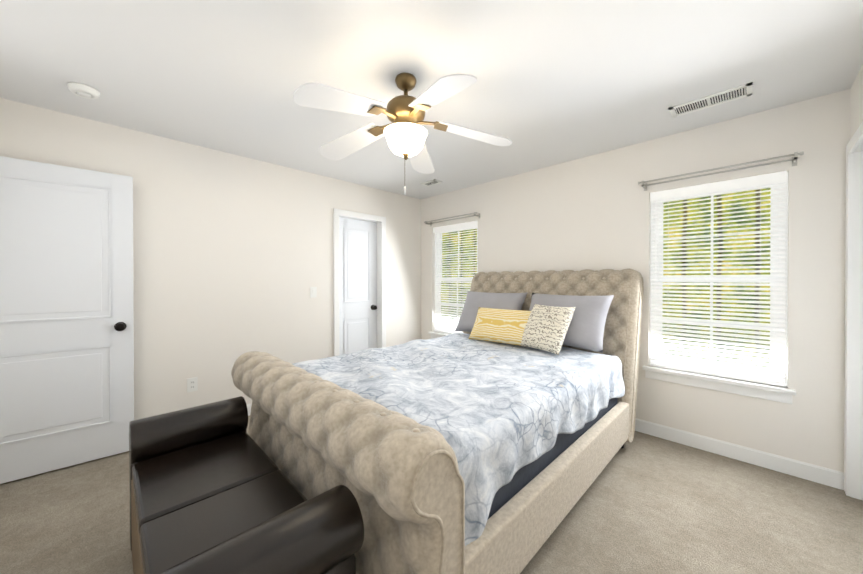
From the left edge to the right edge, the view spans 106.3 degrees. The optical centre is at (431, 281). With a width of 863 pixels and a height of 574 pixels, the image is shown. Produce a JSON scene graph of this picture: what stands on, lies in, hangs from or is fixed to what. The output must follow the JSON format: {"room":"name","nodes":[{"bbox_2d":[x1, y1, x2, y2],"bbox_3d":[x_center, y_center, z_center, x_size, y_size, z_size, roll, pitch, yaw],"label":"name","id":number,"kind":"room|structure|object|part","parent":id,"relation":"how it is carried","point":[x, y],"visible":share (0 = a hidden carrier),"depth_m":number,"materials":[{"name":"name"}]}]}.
{"room":"bedroom","nodes":[
{"label":"bedroom","id":0,"kind":"room"},
{"bbox_2d":[0,98,420,419],"bbox_3d":[-1.590,0.046,3.311,4.210,2.440,0.140,0,0,-45],"label":"wall","id":1,"kind":"structure","parent":0,"point":[232,258],"depth_m":2.89,"materials":[{"name":"white paint"}]},
{"bbox_2d":[0,156,133,483],"bbox_3d":[-2.516,0.239,2.133,0.810,2.040,0.107,0,0,-42],"label":"door","id":2,"kind":"structure","parent":1,"relation":"in","point":[66,330],"depth_m":2.18,"materials":[{"name":"white wood"}]},
{"bbox_2d":[187,377,197,391],"bbox_3d":[-2.039,0.878,2.760,0.072,0.116,0.008,0,0,-45],"label":"electrical outlet","id":3,"kind":"object","parent":1,"relation":"attached to","point":[192,384],"visible":1,"depth_m":2.76,"materials":[{"name":"white plastic"}]},
{"bbox_2d":[247,404,251,415],"bbox_3d":[-1.536,1.215,3.262,3.930,0.103,0.013,0,0,-45],"label":"baseboard","id":4,"kind":"structure","parent":1,"relation":"attached to","point":[249,408],"depth_m":3.06,"materials":[{"name":"white"}]},
{"bbox_2d":[310,287,316,297],"bbox_3d":[-1.281,0.115,3.513,0.072,0.116,0.010,0,0,-45],"label":"light switch","id":5,"kind":"object","parent":1,"relation":"attached to","point":[313,292],"visible":1,"depth_m":3.51,"materials":[{"name":"white plastic"}]},
{"bbox_2d":[339,217,376,354],"bbox_3d":[-0.909,0.244,3.995,0.592,2.018,0.107,0,0,-45],"label":"door","id":6,"kind":"structure","parent":1,"relation":"in","point":[357,285],"depth_m":4.01,"materials":[{"name":"white wood"}]},
{"bbox_2d":[333,208,385,355],"bbox_3d":[-0.901,0.215,3.988,0.733,2.095,0.158,0,0,-45],"label":"door frame","id":7,"kind":"structure","parent":1,"relation":"attached to","point":[380,221],"depth_m":4.14,"materials":[{"name":"white wood"}]},
{"bbox_2d":[0,415,862,573],"bbox_3d":[0.213,1.324,1.514,4.210,0.100,5.240,0,0,-45],"label":"floor","id":8,"kind":"structure","parent":0,"point":[647,504],"depth_m":1.72,"materials":[{"name":"carpet"}]},
{"bbox_2d":[129,396,363,573],"bbox_3d":[-0.837,0.966,1.275,0.474,0.618,1.330,0,0,-45],"label":"bench","id":9,"kind":"object","parent":8,"relation":"on","point":[213,489],"visible":1,"depth_m":1.16,"materials":[{"name":"leather"}]},
{"bbox_3d":[-0.837,0.856,1.275,0.466,0.062,1.006,0,0,-45],"label":"seat","id":10,"kind":"part","parent":9,"relation":"part of","materials":[{"name":"leather"}]},
{"bbox_2d":[231,268,643,573],"bbox_3d":[0.246,0.581,2.385,2.654,1.379,1.722,0,0,-45],"label":"bed","id":11,"kind":"object","parent":8,"relation":"on","point":[495,435],"visible":0.92,"depth_m":1.56,"materials":[{"name":"fabric"}]},
{"bbox_3d":[-0.593,0.823,1.547,0.281,0.756,1.722,0,0,-45],"label":"footboard","id":12,"kind":"part","parent":11,"relation":"part of","materials":[{"name":"fabric"}]},
{"bbox_2d":[455,291,526,331],"bbox_3d":[0.588,0.316,3.284,0.720,0.480,0.187,0,-28,43],"label":"pillow","id":13,"kind":"object","parent":11,"relation":"on","point":[474,300],"depth_m":3.26,"materials":[{"name":"grey fabric"}]},
{"bbox_2d":[468,307,530,347],"bbox_3d":[0.655,0.398,2.913,0.660,0.340,0.137,0,-32,41],"label":"pillow","id":14,"kind":"object","parent":11,"relation":"on","point":[503,327],"depth_m":2.85,"materials":[{"name":"yellow fabric"}]},
{"bbox_2d":[518,304,575,354],"bbox_3d":[0.924,0.369,2.616,0.137,0.400,0.400,34,-16,-27],"label":"pillow","id":15,"kind":"object","parent":11,"relation":"on","point":[544,328],"depth_m":2.55,"materials":[{"name":"beige fabric"}]},
{"bbox_3d":[0.201,0.808,2.341,1.973,0.385,1.540,0,0,-45],"label":"mattress","id":16,"kind":"part","parent":11,"relation":"part of","materials":[{"name":"blue"}]},
{"bbox_3d":[1.012,0.546,3.151,0.489,1.316,1.722,0,0,-45],"label":"headboard","id":17,"kind":"part","parent":11,"relation":"part of","materials":[{"name":"fabric"}]},
{"bbox_2d":[529,293,613,352],"bbox_3d":[1.115,0.319,2.743,0.720,0.480,0.187,0,-28,48],"label":"pillow","id":18,"kind":"object","parent":11,"relation":"on","point":[585,330],"depth_m":2.54,"materials":[{"name":"grey fabric"}]},
{"bbox_2d":[0,0,862,198],"bbox_3d":[0.213,-1.216,1.502,4.210,0.100,5.240,0,0,-45],"label":"ceiling","id":19,"kind":"structure","parent":0,"point":[560,81],"depth_m":1.76,"materials":[{"name":"white paint"}]},
{"bbox_2d":[67,82,99,98],"bbox_3d":[-2.103,-1.147,1.959,0.136,0.040,0.136,0,0,-45],"label":"smoke detector","id":20,"kind":"object","parent":19,"relation":"attached to","point":[83,90],"visible":1,"depth_m":1.93,"materials":[{"name":"white plastic"}]},
{"bbox_2d":[293,73,511,194],"bbox_3d":[-0.183,-0.824,1.828,1.172,0.684,1.221,0,0,-45],"label":"ceiling fan","id":21,"kind":"object","parent":19,"relation":"hanging from","point":[404,133],"visible":1,"depth_m":1.78,"materials":[{"name":"white wood"}]},
{"bbox_3d":[-0.148,-0.793,1.865,0.252,0.125,0.252,0,0,-45],"label":"lamp shade","id":22,"kind":"part","parent":21,"relation":"part of","materials":[{"name":"white glass"}]},
{"bbox_2d":[421,179,441,185],"bbox_3d":[-0.003,-1.171,3.846,0.130,0.008,0.240,0,0,-45],"label":"ceiling vent","id":23,"kind":"object","parent":19,"relation":"in","point":[431,182],"visible":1,"depth_m":3.83,"materials":[{"name":"white metal"}]},
{"bbox_2d":[668,82,752,117],"bbox_3d":[1.793,-1.163,2.092,0.170,0.008,0.400,0,0,-45],"label":"ceiling vent","id":24,"kind":"object","parent":19,"relation":"in","point":[729,95],"visible":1,"depth_m":2.07,"materials":[{"name":"white metal"}]},
{"bbox_2d":[421,89,850,472],"bbox_3d":[1.242,0.046,3.357,0.140,2.440,4.080,0,0,-45],"label":"wall","id":25,"kind":"structure","parent":0,"point":[592,212],"depth_m":2.41,"materials":[{"name":"white paint"}]},
{"bbox_2d":[428,332,448,338],"bbox_3d":[0.293,0.746,4.221,0.105,0.098,0.850,0,0,-45],"label":"window sill","id":26,"kind":"structure","parent":25,"relation":"attached to","point":[436,334],"depth_m":4.40,"materials":[{"name":"white wood"}]},
{"bbox_2d":[424,212,479,226],"bbox_3d":[0.250,-0.797,4.171,0.104,0.062,0.898,0,0,-45],"label":"curtain rod","id":27,"kind":"object","parent":25,"relation":"attached to","point":[430,223],"visible":1,"depth_m":4.13,"materials":[{"name":"silver metal"}]},
{"bbox_2d":[435,227,477,332],"bbox_3d":[0.351,-0.026,4.276,0.060,1.445,0.780,0,0,-45],"label":"window","id":28,"kind":"structure","parent":25,"relation":"in","point":[451,271],"depth_m":4.40,"materials":[{"name":"white plastic"}]},
{"bbox_2d":[433,221,477,333],"bbox_3d":[0.302,-0.027,4.227,0.062,1.439,0.768,0,0,-45],"label":"window blind","id":29,"kind":"object","parent":28,"relation":"attached to","point":[455,227],"visible":0.83,"depth_m":4.27,"materials":[{"name":"white plastic"}]},
{"bbox_2d":[650,172,787,385],"bbox_3d":[2.147,-0.018,2.479,0.060,1.445,0.780,0,0,-45],"label":"window","id":30,"kind":"structure","parent":25,"relation":"in","point":[785,250],"depth_m":2.36,"materials":[{"name":"white plastic"}]},
{"bbox_3d":[2.147,-0.018,2.479,0.028,1.375,0.710,0,0,-45],"label":"glass","id":31,"kind":"part","parent":30,"relation":"part of","materials":[{"name":"clear glass"}]},
{"bbox_2d":[650,171,786,386],"bbox_3d":[2.098,-0.018,2.431,0.062,1.439,0.768,0,0,-45],"label":"window blind","id":32,"kind":"object","parent":30,"relation":"attached to","point":[760,180],"visible":0.92,"depth_m":2.39,"materials":[{"name":"white plastic"}]},
{"bbox_2d":[642,365,795,403],"bbox_3d":[2.089,0.754,2.425,0.105,0.098,0.850,0,0,-45],"label":"window sill","id":33,"kind":"structure","parent":25,"relation":"attached to","point":[782,394],"depth_m":2.35,"materials":[{"name":"white"}]},
{"bbox_2d":[638,151,803,190],"bbox_3d":[2.046,-0.789,2.375,0.104,0.062,0.898,0,0,-45],"label":"curtain rod","id":34,"kind":"object","parent":25,"relation":"attached to","point":[794,159],"visible":1,"depth_m":2.29,"materials":[{"name":"silver metal"}]},
{"bbox_2d":[635,418,843,489],"bbox_3d":[1.188,1.214,3.308,0.013,0.103,3.800,0,0,-45],"label":"baseboard","id":35,"kind":"structure","parent":25,"relation":"attached to","point":[816,473],"depth_m":2.27,"materials":[{"name":"white"}]},
{"bbox_2d":[850,65,862,138],"bbox_3d":[1.196,0.059,0.525,4.210,2.440,0.140,0,0,-45],"label":"wall","id":36,"kind":"structure","parent":0,"point":[856,116],"depth_m":1.84,"materials":[{"name":"white paint"}]},
{"bbox_2d":[844,122,862,499],"bbox_3d":[2.261,0.226,1.602,0.874,2.095,0.160,0,0,-45],"label":"door frame","id":37,"kind":"structure","parent":36,"relation":"attached to","point":[853,450],"depth_m":1.90,"materials":[{"name":"white wood"}]},
{"label":"outside","id":38,"kind":"structure","parent":0,"visible":0},
{"bbox_2d":[441,188,770,367],"bbox_3d":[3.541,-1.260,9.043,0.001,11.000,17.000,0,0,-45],"label":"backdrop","id":39,"kind":"structure","parent":38,"point":[727,219],"depth_m":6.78,"materials":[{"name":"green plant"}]}
]}

